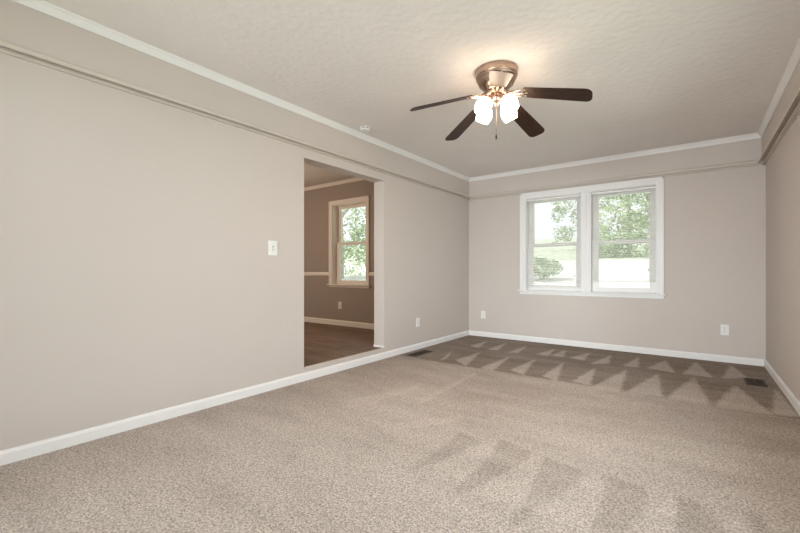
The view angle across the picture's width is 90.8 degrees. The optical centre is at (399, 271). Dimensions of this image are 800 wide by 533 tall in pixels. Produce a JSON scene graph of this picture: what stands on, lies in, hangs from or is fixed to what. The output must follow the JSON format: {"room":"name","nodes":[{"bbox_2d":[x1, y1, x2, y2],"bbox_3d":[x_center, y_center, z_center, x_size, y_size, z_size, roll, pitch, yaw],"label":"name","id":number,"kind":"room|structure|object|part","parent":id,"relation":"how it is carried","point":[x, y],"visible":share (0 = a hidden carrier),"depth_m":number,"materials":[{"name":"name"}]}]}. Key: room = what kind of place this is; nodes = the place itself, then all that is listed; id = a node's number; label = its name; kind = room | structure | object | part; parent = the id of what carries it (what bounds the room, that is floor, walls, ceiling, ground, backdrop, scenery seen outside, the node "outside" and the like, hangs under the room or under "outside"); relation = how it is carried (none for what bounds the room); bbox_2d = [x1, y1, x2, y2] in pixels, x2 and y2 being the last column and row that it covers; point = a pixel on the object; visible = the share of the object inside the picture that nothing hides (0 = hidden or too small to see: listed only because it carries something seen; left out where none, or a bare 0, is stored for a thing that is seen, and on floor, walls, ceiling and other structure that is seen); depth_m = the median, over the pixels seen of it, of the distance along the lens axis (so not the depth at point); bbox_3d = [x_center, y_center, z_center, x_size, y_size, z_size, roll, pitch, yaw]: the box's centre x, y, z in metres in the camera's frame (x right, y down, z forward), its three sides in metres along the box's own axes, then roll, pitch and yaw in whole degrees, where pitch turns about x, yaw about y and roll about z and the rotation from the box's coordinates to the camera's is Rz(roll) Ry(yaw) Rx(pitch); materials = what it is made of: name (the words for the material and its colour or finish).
{"room":"empty living room","nodes":[
{"label":"empty living room","id":0,"kind":"room"},
{"bbox_2d":[0,0,468,450],"bbox_3d":[-0.957,-0.183,3.567,0.163,2.540,6.600,0,0,37],"label":"wall","id":1,"kind":"structure","parent":0,"point":[138,275],"depth_m":2.60,"materials":[{"name":"paint"}]},
{"bbox_2d":[0,330,468,465],"bbox_3d":[-0.898,0.950,3.523,0.014,0.072,6.600,0,0,37],"label":"baseboard","id":2,"kind":"structure","parent":1,"relation":"attached to","point":[26,451],"depth_m":2.69,"materials":[{"name":"white paint"}]},
{"bbox_2d":[0,40,469,199],"bbox_3d":[-0.886,-1.147,3.514,0.045,0.058,6.600,0,0,37],"label":"trim","id":3,"kind":"structure","parent":1,"relation":"attached to","point":[7,48],"depth_m":2.65,"materials":[{"name":"paint"}]},
{"bbox_2d":[12,0,469,181],"bbox_3d":[-0.881,-1.426,3.510,0.028,0.054,6.600,0,0,37],"label":"trim","id":4,"kind":"structure","parent":1,"relation":"attached to","point":[42,6],"depth_m":2.77,"materials":[{"name":"white paint"}]},
{"bbox_2d":[268,240,276,254],"bbox_3d":[-1.060,-0.199,3.304,0.017,0.122,0.086,0,0,37],"label":"light switch","id":5,"kind":"object","parent":1,"relation":"attached to","point":[272,245],"visible":1,"depth_m":3.30,"materials":[{"name":"white plastic"}]},
{"bbox_2d":[304,348,383,369],"bbox_3d":[-0.528,0.876,4.033,0.019,0.022,1.145,0,0,37],"label":"trim","id":6,"kind":"structure","parent":1,"relation":"attached to","point":[380,349],"depth_m":3.94,"materials":[{"name":"paint"}]},
{"bbox_2d":[416,317,419,326],"bbox_3d":[0.229,0.644,5.030,0.008,0.116,0.072,0,0,37],"label":"wall outlet","id":7,"kind":"object","parent":1,"relation":"attached to","point":[417,319],"visible":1,"depth_m":5.03,"materials":[{"name":"white plastic"}]},
{"bbox_2d":[304,180,373,323],"bbox_3d":[-1.405,-0.183,6.816,4.452,2.540,0.200,0,0,37],"label":"wall","id":8,"kind":"structure","parent":0,"point":[321,300],"depth_m":6.55,"materials":[{"name":"paint"}]},
{"bbox_2d":[304,178,362,190],"bbox_3d":[-1.399,-1.431,6.658,4.252,0.044,0.045,0,0,37],"label":"trim","id":9,"kind":"structure","parent":8,"relation":"attached to","point":[351,179],"depth_m":6.42,"materials":[{"name":"beige paint"}]},
{"bbox_2d":[304,317,373,328],"bbox_3d":[-1.389,0.823,6.670,4.252,0.083,0.014,0,0,37],"label":"baseboard","id":10,"kind":"structure","parent":8,"relation":"attached to","point":[306,319],"depth_m":6.33,"materials":[{"name":"beige paint"}]},
{"bbox_2d":[304,272,373,275],"bbox_3d":[-1.390,0.037,6.669,4.252,0.060,0.016,0,0,37],"label":"trim","id":11,"kind":"structure","parent":8,"relation":"attached to","point":[305,273],"depth_m":6.64,"materials":[{"name":"beige paint"}]},
{"bbox_2d":[327,195,370,287],"bbox_3d":[-0.763,-0.451,6.306,0.916,1.405,0.245,0,0,37],"label":"window","id":12,"kind":"structure","parent":8,"relation":"in","point":[336,207],"depth_m":6.45,"materials":[{"name":"beige paint"}]},
{"bbox_3d":[-0.763,0.212,6.306,0.916,0.020,0.245,0,0,37],"label":"sill","id":13,"kind":"part","parent":12,"relation":"part of","materials":[{"name":"beige paint"}]},
{"bbox_3d":[-0.753,-0.138,6.316,0.713,0.675,0.033,0,0,37],"label":"sash","id":14,"kind":"part","parent":12,"relation":"part of","materials":[{"name":"beige paint"}]},
{"bbox_3d":[-0.731,-0.754,6.346,0.713,0.646,0.033,0,0,37],"label":"sash","id":15,"kind":"part","parent":12,"relation":"part of","materials":[{"name":"beige paint"}]},
{"bbox_2d":[304,321,380,366],"bbox_3d":[-2.420,0.976,5.183,4.388,0.222,3.630,0,0,37],"label":"floor","id":16,"kind":"structure","parent":0,"point":[322,342],"depth_m":4.82,"materials":[{"name":"brown wood"}]},
{"bbox_2d":[0,335,799,532],"bbox_3d":[0.465,0.987,2.500,3.422,0.001,6.600,0,0,37],"label":"floor","id":17,"kind":"structure","parent":0,"point":[469,434],"depth_m":2.12,"materials":[{"name":"carpet"}]},
{"bbox_2d":[408,350,432,356],"bbox_3d":[0.241,0.981,4.770,0.128,0.011,0.375,0,0,37],"label":"floor vent","id":18,"kind":"object","parent":17,"relation":"in","point":[422,352],"visible":1,"depth_m":4.75,"materials":[{"name":"brown metal"}]},
{"bbox_2d":[743,377,767,386],"bbox_3d":[3.165,0.981,3.516,0.142,0.011,0.262,0,0,37],"label":"floor vent","id":19,"kind":"object","parent":17,"relation":"in","point":[749,381],"visible":1,"depth_m":3.50,"materials":[{"name":"brown metal"}]},
{"bbox_2d":[44,0,799,187],"bbox_3d":[-1.295,-1.543,3.821,8.222,0.180,7.000,0,0,37],"label":"ceiling","id":20,"kind":"structure","parent":0,"point":[658,73],"depth_m":2.71,"materials":[{"name":"paint"}]},
{"bbox_2d":[360,126,369,132],"bbox_3d":[-0.353,-1.433,3.974,0.106,0.041,0.106,0,0,37],"label":"smoke detector","id":21,"kind":"object","parent":20,"relation":"attached to","point":[364,129],"visible":1,"depth_m":3.94,"materials":[{"name":"white plastic"}]},
{"bbox_2d":[410,60,592,140],"bbox_3d":[0.733,-1.200,2.854,1.192,0.507,1.199,0,0,37],"label":"ceiling fan","id":22,"kind":"object","parent":20,"relation":"hanging from","point":[495,79],"visible":1,"depth_m":2.77,"materials":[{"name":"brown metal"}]},
{"bbox_3d":[0.291,-1.198,2.804,0.436,0.138,0.134,0,0,-7],"label":"blade","id":23,"kind":"part","parent":22,"relation":"part of","materials":[{"name":"brown wood"}]},
{"bbox_3d":[0.523,-1.198,3.226,0.134,0.138,0.436,0,0,-25],"label":"blade","id":24,"kind":"part","parent":22,"relation":"part of","materials":[{"name":"brown wood"}]},
{"bbox_3d":[0.555,-1.268,2.839,0.160,0.064,0.082,0,0,-7],"label":"blade arm","id":25,"kind":"part","parent":22,"relation":"part of","materials":[{"name":"silver metal"}]},
{"bbox_3d":[0.588,-1.170,2.789,0.129,0.133,0.114,0,0,-31],"label":"lamp shade","id":26,"kind":"part","parent":22,"relation":"part of","materials":[{"name":"white glass"}]},
{"bbox_3d":[0.631,-1.170,2.964,0.114,0.133,0.129,0,0,-31],"label":"lamp shade","id":27,"kind":"part","parent":22,"relation":"part of","materials":[{"name":"white glass"}]},
{"bbox_3d":[0.669,-1.268,2.715,0.082,0.064,0.160,0,0,11],"label":"blade arm","id":28,"kind":"part","parent":22,"relation":"part of","materials":[{"name":"silver metal"}]},
{"bbox_3d":[0.620,-1.198,2.453,0.134,0.138,0.436,0,0,11],"label":"blade","id":29,"kind":"part","parent":22,"relation":"part of","materials":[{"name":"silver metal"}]},
{"bbox_3d":[0.806,-1.170,2.921,0.129,0.133,0.114,0,0,-31],"label":"lamp shade","id":30,"kind":"part","parent":22,"relation":"part of","materials":[{"name":"white glass"}]},
{"bbox_3d":[0.763,-1.170,2.746,0.114,0.133,0.129,0,0,-31],"label":"lamp shade","id":31,"kind":"part","parent":22,"relation":"part of","materials":[{"name":"white glass"}]},
{"bbox_3d":[0.822,-1.268,2.785,0.160,0.064,0.082,0,0,29],"label":"blade arm","id":32,"kind":"part","parent":22,"relation":"part of","materials":[{"name":"silver metal"}]},
{"bbox_3d":[0.996,-1.198,3.135,0.436,0.138,0.134,0,0,-43],"label":"blade","id":33,"kind":"part","parent":22,"relation":"part of","materials":[{"name":"brown wood"}]},
{"bbox_3d":[1.055,-1.198,2.658,0.436,0.138,0.134,0,0,29],"label":"blade","id":34,"kind":"part","parent":22,"relation":"part of","materials":[{"name":"brown wood"}]},
{"bbox_2d":[469,138,765,358],"bbox_3d":[2.521,-0.183,5.199,3.770,2.540,0.215,0,0,37],"label":"wall","id":35,"kind":"structure","parent":0,"point":[715,221],"depth_m":4.59,"materials":[{"name":"paint"}]},
{"bbox_2d":[481,311,485,317],"bbox_3d":[1.270,0.653,6.017,0.072,0.116,0.008,0,0,37],"label":"wall outlet","id":36,"kind":"object","parent":35,"relation":"attached to","point":[483,313],"visible":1,"depth_m":6.01,"materials":[{"name":"white plastic"}]},
{"bbox_2d":[518,177,665,298],"bbox_3d":[2.465,-0.399,5.222,1.766,1.436,0.245,0,0,37],"label":"window","id":37,"kind":"structure","parent":35,"relation":"in","point":[588,288],"depth_m":5.14,"materials":[{"name":"white paint"}]},
{"bbox_2d":[527,194,580,287],"bbox_3d":[2.103,-0.407,5.428,0.714,1.237,0.044,0,0,37],"label":"window blind","id":38,"kind":"object","parent":37,"relation":"attached to","point":[577,195],"visible":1,"depth_m":5.42,"materials":[{"name":"white plastic"}]},
{"bbox_3d":[1.901,-0.399,5.586,0.001,1.201,0.026,0,0,37],"label":"ladder cord","id":39,"kind":"part","parent":38,"relation":"part of","materials":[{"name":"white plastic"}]},
{"bbox_3d":[2.106,0.205,5.432,0.710,0.013,0.024,0,0,37],"label":"rail","id":40,"kind":"part","parent":38,"relation":"part of","materials":[{"name":"white plastic"}]},
{"bbox_3d":[2.320,-0.483,5.247,0.003,1.044,0.005,0,0,37],"label":"lift cord","id":41,"kind":"part","parent":38,"relation":"part of","materials":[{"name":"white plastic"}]},
{"bbox_3d":[2.143,-0.070,5.481,0.718,0.660,0.033,0,0,37],"label":"sash","id":42,"kind":"part","parent":37,"relation":"part of","materials":[{"name":"white paint"}]},
{"bbox_3d":[2.165,-0.692,5.511,0.718,0.671,0.033,0,0,37],"label":"sash","id":43,"kind":"part","parent":37,"relation":"part of","materials":[{"name":"white paint"}]},
{"bbox_3d":[2.465,0.272,5.222,1.766,0.020,0.245,0,0,37],"label":"sill","id":44,"kind":"part","parent":37,"relation":"part of","materials":[{"name":"white paint"}]},
{"bbox_2d":[591,186,655,282],"bbox_3d":[2.775,-0.448,4.923,0.704,1.154,0.044,0,0,37],"label":"window blind","id":45,"kind":"object","parent":37,"relation":"attached to","point":[649,187],"visible":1,"depth_m":4.90,"materials":[{"name":"white plastic"}]},
{"bbox_3d":[2.778,0.122,4.928,0.700,0.013,0.024,0,0,37],"label":"rail","id":46,"kind":"part","parent":45,"relation":"part of","materials":[{"name":"white plastic"}]},
{"bbox_3d":[2.988,-0.519,4.746,0.003,0.972,0.005,0,0,37],"label":"lift cord","id":47,"kind":"part","parent":45,"relation":"part of","materials":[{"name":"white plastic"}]},
{"bbox_3d":[2.815,-0.070,4.977,0.708,0.660,0.033,0,0,37],"label":"sash","id":48,"kind":"part","parent":37,"relation":"part of","materials":[{"name":"white paint"}]},
{"bbox_3d":[2.837,-0.692,5.007,0.708,0.671,0.033,0,0,37],"label":"sash","id":49,"kind":"part","parent":37,"relation":"part of","materials":[{"name":"white paint"}]},
{"bbox_2d":[469,133,760,181],"bbox_3d":[2.428,-1.426,5.117,3.422,0.054,0.028,0,0,37],"label":"trim","id":50,"kind":"structure","parent":35,"relation":"attached to","point":[753,135],"depth_m":4.84,"materials":[{"name":"white paint"}]},
{"bbox_2d":[469,330,765,365],"bbox_3d":[2.441,0.950,5.135,3.422,0.072,0.014,0,0,37],"label":"baseboard","id":51,"kind":"structure","parent":35,"relation":"attached to","point":[682,354],"depth_m":4.83,"materials":[{"name":"white paint"}]},
{"bbox_2d":[469,160,765,199],"bbox_3d":[2.432,-1.147,5.122,3.422,0.058,0.045,0,0,37],"label":"trim","id":52,"kind":"structure","parent":35,"relation":"attached to","point":[752,162],"depth_m":4.82,"materials":[{"name":"paint"}]},
{"bbox_2d":[720,324,728,334],"bbox_3d":[3.546,0.635,4.310,0.072,0.116,0.008,0,0,37],"label":"wall outlet","id":53,"kind":"object","parent":35,"relation":"attached to","point":[724,329],"visible":1,"depth_m":4.31,"materials":[{"name":"white plastic"}]},
{"bbox_2d":[762,61,799,401],"bbox_3d":[1.840,-0.183,1.344,0.234,2.540,6.800,0,0,37],"label":"wall","id":54,"kind":"structure","parent":0,"point":[783,167],"depth_m":3.25,"materials":[{"name":"paint"}]},
{"bbox_2d":[758,86,799,164],"bbox_3d":[1.808,-1.147,1.493,0.064,0.058,6.600,0,0,37],"label":"trim","id":55,"kind":"structure","parent":54,"relation":"attached to","point":[793,109],"depth_m":3.11,"materials":[{"name":"paint"}]},
{"bbox_2d":[758,38,799,137],"bbox_3d":[1.793,-1.426,1.504,0.034,0.054,6.600,0,0,37],"label":"trim","id":56,"kind":"structure","parent":54,"relation":"attached to","point":[795,58],"depth_m":3.04,"materials":[{"name":"white paint"}]},
{"bbox_2d":[764,360,799,414],"bbox_3d":[1.828,0.950,1.478,0.014,0.072,6.600,0,0,37],"label":"baseboard","id":57,"kind":"structure","parent":54,"relation":"attached to","point":[793,400],"depth_m":3.21,"materials":[{"name":"white paint"}]},
{"label":"outside","id":58,"kind":"structure","parent":0,"visible":0},
{"bbox_2d":[344,235,649,263],"bbox_3d":[6.876,-1.988,30.567,100.000,6.650,74.000,0,0,37],"label":"ground","id":59,"kind":"structure","parent":58,"point":[639,247],"depth_m":30.09,"materials":[{"name":"green plant"}]},
{"bbox_2d":[341,207,365,278],"bbox_3d":[-3.103,-3.211,19.813,5.299,7.623,4.561,0,0,-13],"label":"tree","id":60,"kind":"object","parent":59,"relation":"on","point":[359,231],"visible":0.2,"depth_m":19.56,"materials":[{"name":"green plant"}]},
{"bbox_2d":[535,257,562,278],"bbox_3d":[5.258,-0.111,14.665,1.569,0.972,1.536,0,0,37],"label":"shrub","id":61,"kind":"object","parent":59,"relation":"on","point":[535,257],"visible":0.44,"depth_m":14.34,"materials":[{"name":"green plant"}]},
{"bbox_2d":[551,200,608,242],"bbox_3d":[13.509,-6.108,30.107,4.996,9.402,4.682,0,0,-10],"label":"tree","id":62,"kind":"object","parent":59,"relation":"on","point":[571,206],"visible":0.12,"depth_m":30.43,"materials":[{"name":"green plant"}]},
{"bbox_2d":[599,192,649,257],"bbox_3d":[13.016,-5.011,22.227,4.719,8.896,4.836,0,0,-12],"label":"tree","id":63,"kind":"object","parent":59,"relation":"on","point":[641,218],"visible":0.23,"depth_m":21.59,"materials":[{"name":"green plant"}]},
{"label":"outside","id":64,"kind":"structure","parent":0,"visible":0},
{"bbox_2d":[341,260,648,287],"bbox_3d":[-2.214,0.292,20.322,28.250,1.826,16.300,0,0,37],"label":"driveway","id":65,"kind":"structure","parent":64,"point":[362,277],"depth_m":15.50,"materials":[{"name":"concrete"}]}
]}

